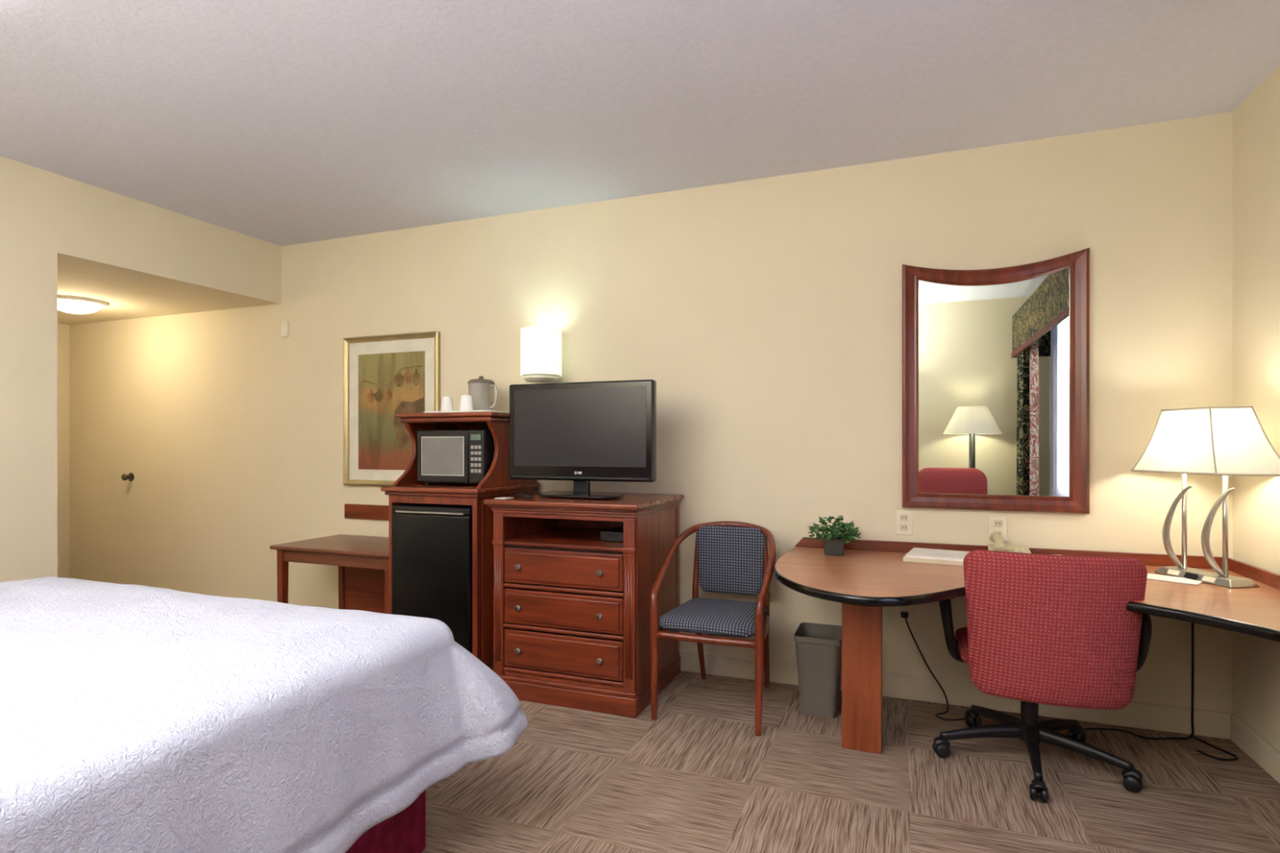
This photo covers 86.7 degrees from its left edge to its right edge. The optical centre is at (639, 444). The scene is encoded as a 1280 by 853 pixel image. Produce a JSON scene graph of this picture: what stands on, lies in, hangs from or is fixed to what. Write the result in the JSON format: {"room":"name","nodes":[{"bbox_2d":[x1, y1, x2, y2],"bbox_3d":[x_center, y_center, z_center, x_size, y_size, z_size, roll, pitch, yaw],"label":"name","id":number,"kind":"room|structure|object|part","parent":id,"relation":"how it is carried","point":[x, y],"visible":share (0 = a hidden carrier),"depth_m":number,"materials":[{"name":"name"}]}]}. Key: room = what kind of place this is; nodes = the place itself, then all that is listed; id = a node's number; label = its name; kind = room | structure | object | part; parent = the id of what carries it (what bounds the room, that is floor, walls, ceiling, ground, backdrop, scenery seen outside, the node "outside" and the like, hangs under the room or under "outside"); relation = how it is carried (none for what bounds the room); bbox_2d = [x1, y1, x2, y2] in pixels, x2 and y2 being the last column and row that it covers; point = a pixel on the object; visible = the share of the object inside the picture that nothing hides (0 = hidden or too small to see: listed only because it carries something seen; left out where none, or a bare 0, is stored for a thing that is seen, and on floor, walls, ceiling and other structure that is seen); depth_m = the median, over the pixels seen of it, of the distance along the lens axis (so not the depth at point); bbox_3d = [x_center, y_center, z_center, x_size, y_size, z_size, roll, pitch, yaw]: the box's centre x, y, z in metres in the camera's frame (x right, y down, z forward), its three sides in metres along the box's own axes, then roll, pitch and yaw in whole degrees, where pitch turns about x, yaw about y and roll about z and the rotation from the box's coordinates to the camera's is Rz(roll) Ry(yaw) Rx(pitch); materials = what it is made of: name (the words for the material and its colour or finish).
{"room":"hotel room","nodes":[
{"label":"hotel room","id":0,"kind":"room"},
{"bbox_2d":[0,155,57,582],"bbox_3d":[-3.439,-0.080,2.370,0.100,2.600,2.360,0,0,21],"label":"wall","id":1,"kind":"structure","parent":0,"point":[28,193],"depth_m":3.33,"materials":[{"name":"paint"}]},
{"bbox_2d":[57,323,69,577],"bbox_3d":[-4.969,-0.080,4.885,0.100,2.600,1.440,0,0,21],"label":"wall","id":2,"kind":"structure","parent":0,"point":[63,330],"depth_m":5.49,"materials":[{"name":"paint"}]},
{"bbox_2d":[57,173,281,324],"bbox_3d":[-3.817,-1.180,4.497,2.330,0.400,1.340,0,0,21],"label":"soffit","id":3,"kind":"structure","parent":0,"point":[140,259],"depth_m":4.08,"materials":[{"name":"beige paint"}]},
{"bbox_2d":[57,294,107,314],"bbox_3d":[-3.836,-0.938,4.600,0.350,0.085,0.350,0,0,21],"label":"ceiling light","id":4,"kind":"object","parent":3,"relation":"attached to","point":[68,304],"depth_m":4.53,"materials":[{"name":"white glass"}]},
{"bbox_2d":[0,0,1279,245],"bbox_3d":[-1.768,-1.430,2.446,7.826,0.100,3.900,0,0,21],"label":"ceiling","id":5,"kind":"structure","parent":0,"point":[281,122],"depth_m":2.64,"materials":[{"name":"paint"}]},
{"bbox_2d":[69,111,1232,713],"bbox_3d":[-1.094,-0.080,4.202,7.826,2.600,0.138,0,0,21],"label":"wall","id":6,"kind":"structure","parent":0,"point":[764,315],"depth_m":3.44,"materials":[{"name":"paint"}]},
{"bbox_2d":[121,472,133,481],"bbox_3d":[-3.966,0.250,5.239,0.068,0.068,0.060,0,0,21],"label":"door stop","id":7,"kind":"object","parent":6,"relation":"attached to","point":[131,476],"visible":1,"depth_m":5.25,"materials":[{"name":"metal"}]},
{"bbox_2d":[281,320,288,337],"bbox_3d":[-2.457,-0.800,4.682,0.053,0.110,0.018,0,0,21],"label":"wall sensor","id":8,"kind":"object","parent":6,"relation":"attached to","point":[284,324],"visible":1,"depth_m":4.68,"materials":[{"name":"beige plastic"}]},
{"bbox_2d":[344,503,388,519],"bbox_3d":[-1.555,0.438,4.335,0.850,0.095,0.020,0,0,21],"label":"trim","id":9,"kind":"structure","parent":6,"relation":"attached to","point":[373,512],"depth_m":4.41,"materials":[{"name":"brown wood"}]},
{"bbox_2d":[342,331,440,486],"bbox_3d":[-1.602,-0.220,4.345,0.755,0.970,0.032,0,0,21],"label":"framed picture","id":10,"kind":"object","parent":6,"relation":"attached to","point":[384,376],"visible":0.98,"depth_m":4.37,"materials":[{"name":"wood"}]},
{"bbox_2d":[358,351,424,470],"bbox_3d":[-1.599,-0.215,4.348,0.530,0.750,0.003,0,0,21],"label":"artwork","id":11,"kind":"object","parent":10,"relation":"attached to","point":[391,383],"depth_m":4.36},
{"bbox_2d":[520,326,561,383],"bbox_3d":[-0.556,-0.495,3.834,0.230,0.310,0.240,0,0,21],"label":"wall sconce","id":12,"kind":"object","parent":6,"relation":"attached to","point":[540,346],"visible":0.94,"depth_m":3.73,"materials":[{"name":"glass"}]},
{"bbox_2d":[895,509,912,535],"bbox_3d":[1.269,0.373,3.256,0.076,0.120,0.011,0,0,21],"label":"wall outlet","id":13,"kind":"object","parent":6,"relation":"attached to","point":[904,518],"depth_m":3.25,"materials":[{"name":"beige plastic"}]},
{"bbox_2d":[896,605,913,622],"bbox_3d":[1.271,0.790,3.255,0.076,0.120,0.011,0,0,21],"label":"wall outlet","id":14,"kind":"object","parent":6,"relation":"attached to","point":[909,609],"visible":0.6,"depth_m":3.25,"materials":[{"name":"beige plastic"}]},
{"bbox_2d":[679,650,1232,739],"bbox_3d":[-1.107,1.165,4.167,7.626,0.110,0.014,0,0,21],"label":"baseboard","id":15,"kind":"structure","parent":6,"relation":"attached to","point":[1214,724],"depth_m":3.12,"materials":[{"name":"paint"}]},
{"bbox_3d":[1.617,-0.279,3.118,0.626,1.018,0.001,0,0,21],"label":"glass","id":16,"kind":"part","parent":6,"relation":"part of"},
{"bbox_2d":[988,515,1007,542],"bbox_3d":[1.644,0.385,3.112,0.076,0.120,0.011,0,0,21],"label":"wall outlet","id":17,"kind":"object","parent":6,"relation":"attached to","point":[997,524],"depth_m":3.11,"materials":[{"name":"beige plastic"}]},
{"bbox_2d":[794,537,1222,569],"bbox_3d":[1.607,0.490,3.113,1.767,0.050,0.016,0,0,21],"label":"backsplash","id":18,"kind":"structure","parent":6,"relation":"attached to","point":[1148,559],"depth_m":3.11,"materials":[{"name":"brown wood"}]},
{"bbox_2d":[422,671,1279,852],"bbox_3d":[-1.768,1.270,2.446,7.826,0.100,3.900,0,0,21],"label":"floor","id":19,"kind":"structure","parent":0,"point":[697,777],"depth_m":2.38,"materials":[{"name":"carpet"}]},
{"bbox_2d":[0,576,528,852],"bbox_3d":[-1.804,0.620,1.635,2.339,1.200,2.130,0,0,21],"label":"bed","id":20,"kind":"object","parent":19,"relation":"on","point":[134,718],"visible":1,"depth_m":1.57,"materials":[{"name":"white fabric"},{"name":"dark red fabric"}]},
{"bbox_2d":[269,534,388,613],"bbox_3d":[-1.665,0.905,4.069,0.885,0.630,0.545,0,0,21],"label":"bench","id":21,"kind":"object","parent":19,"relation":"on","point":[362,562],"visible":0.44,"depth_m":4.00,"materials":[{"name":"brown wood"}]},
{"bbox_3d":[-2.109,0.916,3.999,0.046,0.607,0.046,0,0,21],"label":"leg","id":22,"kind":"part","parent":21,"relation":"part of","materials":[{"name":"brown wood"}]},
{"bbox_3d":[-1.942,0.916,4.434,0.046,0.607,0.046,0,0,21],"label":"leg","id":23,"kind":"part","parent":21,"relation":"part of","materials":[{"name":"brown wood"}]},
{"bbox_3d":[-1.572,0.857,4.288,0.749,0.487,0.020,0,0,21],"label":"panel","id":24,"kind":"part","parent":21,"relation":"part of","materials":[{"name":"brown wood"}]},
{"bbox_3d":[-1.367,0.916,3.715,0.046,0.607,0.046,0,0,21],"label":"leg","id":25,"kind":"part","parent":21,"relation":"part of","materials":[{"name":"brown wood"}]},
{"bbox_2d":[381,411,539,671],"bbox_3d":[-0.975,0.525,3.759,0.615,1.390,0.630,0,0,21],"label":"cabinet","id":26,"kind":"object","parent":19,"relation":"on","point":[406,490],"visible":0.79,"depth_m":3.52,"materials":[{"name":"brown wood"}]},
{"bbox_2d":[391,503,472,653],"bbox_3d":[-0.983,0.750,3.749,0.487,0.860,0.584,0,0,21],"label":"mini fridge","id":27,"kind":"object","parent":26,"relation":"in","point":[432,544],"visible":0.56,"depth_m":3.47,"materials":[{"name":"black plastic"}]},
{"bbox_2d":[417,429,494,484],"bbox_3d":[-0.943,0.070,3.774,0.425,0.300,0.389,0,0,21],"label":"microwave","id":28,"kind":"object","parent":26,"relation":"in","point":[464,456],"depth_m":3.58,"materials":[{"name":"black plastic"}]},
{"bbox_2d":[423,409,509,413],"bbox_3d":[-0.947,-0.177,3.812,0.450,0.015,0.340,0,0,21],"label":"serving tray","id":29,"kind":"object","parent":26,"relation":"on","point":[473,411],"visible":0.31,"depth_m":3.65,"materials":[{"name":"white plastic"}]},
{"bbox_2d":[440,396,453,410],"bbox_3d":[-1.087,-0.224,3.824,0.080,0.094,0.080,0,0,21],"label":"paper cup","id":30,"kind":"object","parent":29,"relation":"on","point":[446,402],"visible":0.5,"depth_m":3.80,"materials":[{"name":"white paper"}]},
{"bbox_2d":[459,395,473,410],"bbox_3d":[-0.950,-0.224,3.707,0.080,0.094,0.080,0,0,21],"label":"paper cup","id":31,"kind":"object","parent":29,"relation":"on","point":[466,404],"visible":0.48,"depth_m":3.68,"materials":[{"name":"white paper"}]},
{"bbox_2d":[467,376,497,410],"bbox_3d":[-0.897,-0.285,3.874,0.172,0.217,0.152,0,0,-9],"label":"pitcher","id":32,"kind":"object","parent":29,"relation":"on","point":[481,389],"visible":0.85,"depth_m":3.81,"materials":[{"name":"plastic"}]},
{"bbox_3d":[-0.907,-0.370,3.872,0.152,0.047,0.152,0,0,21],"label":"lid","id":33,"kind":"part","parent":32,"relation":"part of","materials":[{"name":"plastic"}]},
{"bbox_3d":[-0.829,-0.273,3.828,0.059,0.139,0.016,0,0,28],"label":"handle","id":34,"kind":"part","parent":32,"relation":"part of","materials":[{"name":"plastic"}]},
{"bbox_2d":[484,490,684,718],"bbox_3d":[-0.259,0.743,3.455,0.800,0.955,0.695,0,0,21],"label":"dresser","id":35,"kind":"object","parent":19,"relation":"on","point":[571,606],"visible":0.96,"depth_m":3.18,"materials":[{"name":"brown wood"}]},
{"bbox_2d":[494,497,513,498],"bbox_3d":[-0.673,0.264,3.359,0.065,0.002,0.070,0,0,21],"label":"card","id":36,"kind":"object","parent":35,"relation":"on","point":[500,497],"visible":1,"depth_m":3.34,"materials":[{"name":"paper"}]},
{"bbox_3d":[-0.582,0.982,3.228,0.029,0.029,0.026,0,0,21],"label":"knob","id":37,"kind":"part","parent":35,"relation":"part of","materials":[{"name":"silver metal"}]},
{"bbox_3d":[-0.582,0.778,3.228,0.029,0.029,0.026,0,0,21],"label":"knob","id":38,"kind":"part","parent":35,"relation":"part of","materials":[{"name":"silver metal"}]},
{"bbox_3d":[-0.582,0.581,3.228,0.029,0.029,0.026,0,0,21],"label":"knob","id":39,"kind":"part","parent":35,"relation":"part of","materials":[{"name":"silver metal"}]},
{"bbox_2d":[514,493,533,498],"bbox_3d":[-0.582,0.254,3.394,0.045,0.020,0.170,0,0,-31],"label":"remote control","id":40,"kind":"object","parent":35,"relation":"on","point":[525,495],"visible":1,"depth_m":3.35,"materials":[{"name":"black plastic"}]},
{"bbox_3d":[-0.370,0.982,3.167,0.588,0.145,0.012,0,0,21],"label":"drawer panel","id":41,"kind":"part","parent":35,"relation":"part of","materials":[{"name":"brown wood"}]},
{"bbox_3d":[-0.370,0.778,3.167,0.588,0.131,0.012,0,0,21],"label":"drawer panel","id":42,"kind":"part","parent":35,"relation":"part of","materials":[{"name":"brown wood"}]},
{"bbox_3d":[-0.370,0.581,3.167,0.588,0.134,0.012,0,0,21],"label":"drawer panel","id":43,"kind":"part","parent":35,"relation":"part of","materials":[{"name":"brown wood"}]},
{"bbox_3d":[-0.364,0.338,3.182,0.640,0.020,0.020,0,0,21],"label":"rail","id":44,"kind":"part","parent":35,"relation":"part of","materials":[{"name":"brown wood"}]},
{"bbox_3d":[-0.365,1.085,3.180,0.630,0.018,0.024,0,0,21],"label":"rail","id":45,"kind":"part","parent":35,"relation":"part of","materials":[{"name":"brown wood"}]},
{"bbox_3d":[-0.365,0.875,3.180,0.630,0.018,0.024,0,0,21],"label":"rail","id":46,"kind":"part","parent":35,"relation":"part of","materials":[{"name":"brown wood"}]},
{"bbox_3d":[-0.365,0.679,3.180,0.630,0.018,0.024,0,0,21],"label":"rail","id":47,"kind":"part","parent":35,"relation":"part of","materials":[{"name":"brown wood"}]},
{"bbox_2d":[504,526,623,551],"bbox_3d":[-0.253,0.476,3.471,0.700,0.017,0.631,0,0,21],"label":"shelf","id":48,"kind":"object","parent":35,"relation":"attached to","point":[541,539],"depth_m":3.31,"materials":[{"name":"brown wood"}]},
{"bbox_3d":[-0.362,0.982,3.186,0.620,0.177,0.032,0,0,21],"label":"drawer","id":49,"kind":"part","parent":35,"relation":"part of","materials":[{"name":"brown wood"}]},
{"bbox_3d":[-0.362,0.778,3.186,0.620,0.163,0.032,0,0,21],"label":"drawer","id":50,"kind":"part","parent":35,"relation":"part of","materials":[{"name":"brown wood"}]},
{"bbox_3d":[-0.362,0.581,3.186,0.620,0.166,0.032,0,0,21],"label":"drawer","id":51,"kind":"part","parent":35,"relation":"part of","materials":[{"name":"brown wood"}]},
{"bbox_2d":[509,379,656,498],"bbox_3d":[-0.300,-0.025,3.414,0.802,0.579,0.220,0,0,21],"label":"television","id":52,"kind":"object","parent":35,"relation":"on","point":[581,433],"visible":1,"depth_m":3.37,"materials":[{"name":"black plastic"}]},
{"bbox_3d":[-0.254,1.125,3.468,0.752,0.020,0.657,0,0,21],"label":"plinth moulding","id":53,"kind":"part","parent":35,"relation":"part of","materials":[{"name":"brown wood"}]},
{"bbox_3d":[-0.185,0.982,3.076,0.029,0.029,0.026,0,0,21],"label":"knob","id":54,"kind":"part","parent":35,"relation":"part of","materials":[{"name":"silver metal"}]},
{"bbox_3d":[-0.185,0.778,3.076,0.029,0.029,0.026,0,0,21],"label":"knob","id":55,"kind":"part","parent":35,"relation":"part of","materials":[{"name":"silver metal"}]},
{"bbox_3d":[-0.185,0.581,3.076,0.029,0.029,0.026,0,0,21],"label":"knob","id":56,"kind":"part","parent":35,"relation":"part of","materials":[{"name":"silver metal"}]},
{"bbox_2d":[600,526,623,542],"bbox_3d":[-0.094,0.443,3.356,0.140,0.046,0.202,0,0,21],"label":"cable box","id":57,"kind":"object","parent":35,"relation":"on","point":[615,534],"visible":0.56,"depth_m":3.27,"materials":[{"name":"black plastic"}]},
{"bbox_3d":[-0.006,0.723,3.077,0.005,0.785,0.040,0,0,21],"label":"frame","id":58,"kind":"part","parent":35,"relation":"part of","materials":[{"name":"brown wood"}]},
{"bbox_3d":[0.201,0.723,3.616,0.005,0.785,0.045,0,0,21],"label":"frame","id":59,"kind":"part","parent":35,"relation":"part of","materials":[{"name":"brown wood"}]},
{"bbox_2d":[649,520,776,736],"bbox_3d":[0.383,0.805,3.202,0.524,0.838,0.610,0,0,21],"label":"armchair","id":60,"kind":"object","parent":19,"relation":"on","point":[731,557],"visible":1,"depth_m":3.19,"materials":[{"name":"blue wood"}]},
{"bbox_3d":[0.062,0.947,3.025,0.042,0.549,0.050,0,0,21],"label":"leg","id":61,"kind":"part","parent":60,"relation":"part of","materials":[{"name":"brown wood"}]},
{"bbox_3d":[0.174,0.845,3.238,0.042,0.036,0.455,0,0,28],"label":"seat rail","id":62,"kind":"part","parent":60,"relation":"part of","materials":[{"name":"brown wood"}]},
{"bbox_3d":[0.305,0.826,3.484,0.044,0.795,0.140,0,0,21],"label":"leg","id":63,"kind":"part","parent":60,"relation":"part of","materials":[{"name":"brown wood"}]},
{"bbox_3d":[0.284,0.845,2.944,0.466,0.036,0.046,0,0,21],"label":"seat rail","id":64,"kind":"part","parent":60,"relation":"part of","materials":[{"name":"brown wood"}]},
{"bbox_2d":[658,597,767,637],"bbox_3d":[0.360,0.795,3.144,0.454,0.085,0.472,0,0,21],"label":"seat cushion","id":65,"kind":"object","parent":60,"relation":"on","point":[709,616],"depth_m":2.99,"materials":[{"name":"blue fabric"}]},
{"bbox_3d":[0.503,0.947,2.856,0.042,0.549,0.050,0,0,21],"label":"leg","id":66,"kind":"part","parent":60,"relation":"part of","materials":[{"name":"brown wood"}]},
{"bbox_3d":[0.630,0.826,3.359,0.044,0.795,0.140,0,0,21],"label":"leg","id":67,"kind":"part","parent":60,"relation":"part of","materials":[{"name":"brown wood"}]},
{"bbox_3d":[0.562,0.845,3.089,0.042,0.036,0.455,0,0,14],"label":"seat rail","id":68,"kind":"part","parent":60,"relation":"part of","materials":[{"name":"brown wood"}]},
{"bbox_2d":[794,622,841,719],"bbox_3d":[0.832,1.040,3.130,0.207,0.360,0.258,0,0,21],"label":"waste bin","id":69,"kind":"object","parent":19,"relation":"on","point":[818,646],"visible":0.85,"depth_m":3.03,"materials":[{"name":"grey plastic"}]},
{"bbox_2d":[900,611,964,720],"bbox_3d":[1.330,1.010,3.101,0.114,0.419,0.334,0,0,-40],"label":"power cord","id":70,"kind":"object","parent":19,"relation":"on","point":[903,615],"visible":0.95,"depth_m":3.14,"materials":[{"name":"black plastic"}]},
{"bbox_2d":[773,537,1279,754],"bbox_3d":[1.363,0.843,2.503,1.794,0.755,1.330,0,0,21],"label":"desk","id":71,"kind":"object","parent":19,"relation":"on","point":[870,576],"visible":0.71,"depth_m":2.67,"materials":[{"name":"laminate"}]},
{"bbox_2d":[807,515,862,555],"bbox_3d":[0.913,0.423,3.187,0.249,0.182,0.230,0,0,21],"label":"potted plant","id":72,"kind":"object","parent":71,"relation":"on","point":[834,542],"visible":1,"depth_m":3.15,"materials":[{"name":"green plant"}]},
{"bbox_3d":[0.915,0.472,3.184,0.095,0.084,0.095,0,0,21],"label":"pot","id":73,"kind":"part","parent":72,"relation":"part of","materials":[{"name":"grey ceramic"}]},
{"bbox_3d":[0.904,0.879,2.755,0.151,0.682,0.128,0,0,21],"label":"support panel","id":74,"kind":"part","parent":71,"relation":"part of","materials":[{"name":"brown wood"}]},
{"bbox_2d":[902,547,968,566],"bbox_3d":[1.354,0.499,3.026,0.300,0.029,0.250,0,0,30],"label":"guest directory","id":75,"kind":"object","parent":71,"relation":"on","point":[953,557],"visible":0.64,"depth_m":2.97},
{"bbox_2d":[987,532,1031,553],"bbox_3d":[1.613,0.453,2.948,0.160,0.123,0.180,0,0,21],"label":"telephone","id":76,"kind":"object","parent":71,"relation":"on","point":[996,538],"visible":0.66,"depth_m":2.96,"materials":[{"name":"beige plastic"}]},
{"bbox_2d":[1146,573,1202,585],"bbox_3d":[2.001,0.512,2.617,0.120,0.003,0.260,0,0,-40],"label":"notepad","id":77,"kind":"object","parent":71,"relation":"on","point":[1150,576],"visible":0.5,"depth_m":2.58,"materials":[{"name":"paper"}]},
{"bbox_2d":[1131,405,1279,587],"bbox_3d":[2.156,0.188,2.589,0.297,0.653,0.626,0,0,-9],"label":"table lamp","id":78,"kind":"object","parent":71,"relation":"on","point":[1225,442],"visible":1,"depth_m":2.50,"materials":[{"name":"fabric"}]},
{"bbox_2d":[1167,568,1180,576],"bbox_3d":[2.087,0.499,2.649,0.015,0.019,0.044,0,0,-9],"label":"outlet","id":79,"kind":"object","parent":78,"relation":"attached to","point":[1173,572],"depth_m":2.65,"materials":[{"name":"beige plastic"}]},
{"bbox_3d":[2.144,0.285,2.668,0.017,0.410,0.017,0,0,21],"label":"stem","id":80,"kind":"part","parent":78,"relation":"part of","materials":[{"name":"silver metal"}]},
{"bbox_2d":[1183,572,1197,579],"bbox_3d":[2.098,0.499,2.580,0.015,0.019,0.044,0,0,-9],"label":"outlet","id":81,"kind":"object","parent":78,"relation":"attached to","point":[1192,575],"depth_m":2.58,"materials":[{"name":"black plastic"}]},
{"bbox_3d":[2.156,0.104,2.589,0.297,0.008,0.626,0,0,-9],"label":"shade trim","id":82,"kind":"part","parent":78,"relation":"part of","materials":[{"name":"beige fabric"}]},
{"bbox_3d":[2.156,-0.015,2.589,0.290,0.240,0.620,0,0,-9],"label":"lamp shade","id":83,"kind":"part","parent":78,"relation":"part of","materials":[{"name":"fabric"}]},
{"bbox_3d":[2.156,-0.135,2.589,0.177,0.008,0.356,0,0,-9],"label":"shade trim","id":84,"kind":"part","parent":78,"relation":"part of","materials":[{"name":"beige fabric"}]},
{"bbox_2d":[1201,576,1216,583],"bbox_3d":[2.109,0.499,2.511,0.015,0.019,0.044,0,0,-9],"label":"outlet","id":85,"kind":"object","parent":78,"relation":"attached to","point":[1208,580],"depth_m":2.51,"materials":[{"name":"beige plastic"}]},
{"bbox_3d":[2.169,0.285,2.510,0.017,0.410,0.017,0,0,21],"label":"stem","id":86,"kind":"part","parent":78,"relation":"part of","materials":[{"name":"silver metal"}]},
{"bbox_2d":[932,549,1151,803],"bbox_3d":[1.504,0.796,2.580,0.718,0.847,0.678,0,0,21],"label":"office chair","id":87,"kind":"object","parent":19,"relation":"on","point":[1056,630],"visible":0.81,"depth_m":2.31,"materials":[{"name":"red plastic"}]},
{"bbox_2d":[933,736,950,746],"bbox_3d":[1.181,1.165,2.655,0.062,0.041,0.040,0,0,7],"label":"hood","id":88,"kind":"object","parent":87,"relation":"attached to","point":[939,741],"depth_m":2.64,"materials":[{"name":"black plastic"}]},
{"bbox_3d":[1.266,0.714,2.694,0.140,0.294,0.272,0,0,21],"label":"arm","id":89,"kind":"part","parent":87,"relation":"part of","materials":[{"name":"black plastic"}]},
{"bbox_3d":[1.514,0.805,2.643,0.500,0.085,0.470,0,0,21],"label":"seat","id":90,"kind":"part","parent":87,"relation":"part of","materials":[{"name":"red fabric"}]},
{"bbox_2d":[964,708,980,719],"bbox_3d":[1.441,1.165,2.933,0.040,0.041,0.062,0,0,-11],"label":"hood","id":91,"kind":"object","parent":87,"relation":"attached to","point":[971,713],"depth_m":2.92,"materials":[{"name":"black plastic"}]},
{"bbox_3d":[1.327,1.116,2.641,0.299,0.083,0.046,0,0,9],"label":"arm","id":92,"kind":"part","parent":87,"relation":"part of","materials":[{"name":"black plastic"}]},
{"bbox_3d":[1.473,1.116,2.790,0.046,0.083,0.299,0,0,-9],"label":"arm","id":93,"kind":"part","parent":87,"relation":"part of","materials":[{"name":"black plastic"}]},
{"bbox_3d":[1.431,1.116,2.452,0.046,0.083,0.299,0,0,23],"label":"arm","id":94,"kind":"part","parent":87,"relation":"part of","materials":[{"name":"black plastic"}]},
{"bbox_3d":[1.366,1.163,2.321,0.012,0.055,0.011,0,0,21],"label":"caster stem","id":95,"kind":"part","parent":87,"relation":"part of","materials":[{"name":"black plastic"}]},
{"bbox_2d":[1031,778,1046,791],"bbox_3d":[1.366,1.165,2.321,0.043,0.041,0.062,0,0,21],"label":"hood","id":96,"kind":"object","parent":87,"relation":"attached to","point":[1037,784],"depth_m":2.31,"materials":[{"name":"black plastic"}]},
{"bbox_3d":[1.420,0.635,2.337,0.550,0.525,0.164,0,0,21],"label":"backrest","id":97,"kind":"part","parent":87,"relation":"part of","materials":[{"name":"red fabric"}]},
{"bbox_3d":[1.657,1.116,2.705,0.299,0.083,0.046,0,0,-31],"label":"arm","id":98,"kind":"part","parent":87,"relation":"part of","materials":[{"name":"black plastic"}]},
{"bbox_2d":[1068,725,1084,735],"bbox_3d":[1.787,1.165,2.772,0.062,0.041,0.040,0,0,-29],"label":"hood","id":99,"kind":"object","parent":87,"relation":"attached to","point":[1076,730],"depth_m":2.75,"materials":[{"name":"black plastic"}]},
{"bbox_3d":[1.630,1.116,2.491,0.299,0.083,0.046,0,0,45],"label":"arm","id":100,"kind":"part","parent":87,"relation":"part of","materials":[{"name":"black plastic"}]},
{"bbox_2d":[1121,768,1143,780],"bbox_3d":[1.740,1.165,2.394,0.062,0.041,0.040,0,0,43],"label":"hood","id":101,"kind":"object","parent":87,"relation":"attached to","point":[1128,774],"depth_m":2.38,"materials":[{"name":"black plastic"}]},
{"bbox_3d":[1.769,0.714,2.501,0.140,0.294,0.272,0,0,21],"label":"arm","id":102,"kind":"part","parent":87,"relation":"part of","materials":[{"name":"black plastic"}]},
{"bbox_2d":[1084,622,1239,760],"bbox_3d":[2.050,0.884,2.796,0.626,0.669,0.219,0,0,21],"label":"power cord","id":103,"kind":"object","parent":19,"relation":"on","point":[1191,735],"visible":0.8,"depth_m":2.80,"materials":[{"name":"black plastic"}]},
{"bbox_3d":[2.030,0.884,2.856,0.544,0.669,0.072,0,0,16],"label":"cord","id":104,"kind":"part","parent":103,"relation":"part of","materials":[{"name":"black plastic"}]},
{"bbox_2d":[1232,64,1279,751],"bbox_3d":[1.839,-0.080,1.062,0.100,2.600,3.700,0,0,21],"label":"wall","id":105,"kind":"structure","parent":0,"point":[1256,119],"depth_m":2.60,"materials":[{"name":"paint"}]},
{"bbox_2d":[1228,557,1279,590],"bbox_3d":[2.190,0.490,2.177,0.016,0.050,1.314,0,0,21],"label":"backsplash","id":106,"kind":"structure","parent":105,"relation":"attached to","point":[1264,576],"depth_m":2.57,"materials":[{"name":"brown wood"}]},
{"bbox_2d":[1230,714,1279,783],"bbox_3d":[1.783,1.165,1.075,0.014,0.110,3.686,0,0,21],"label":"baseboard","id":107,"kind":"structure","parent":105,"relation":"attached to","point":[1260,751],"depth_m":2.59,"materials":[{"name":"paint"}]}
]}

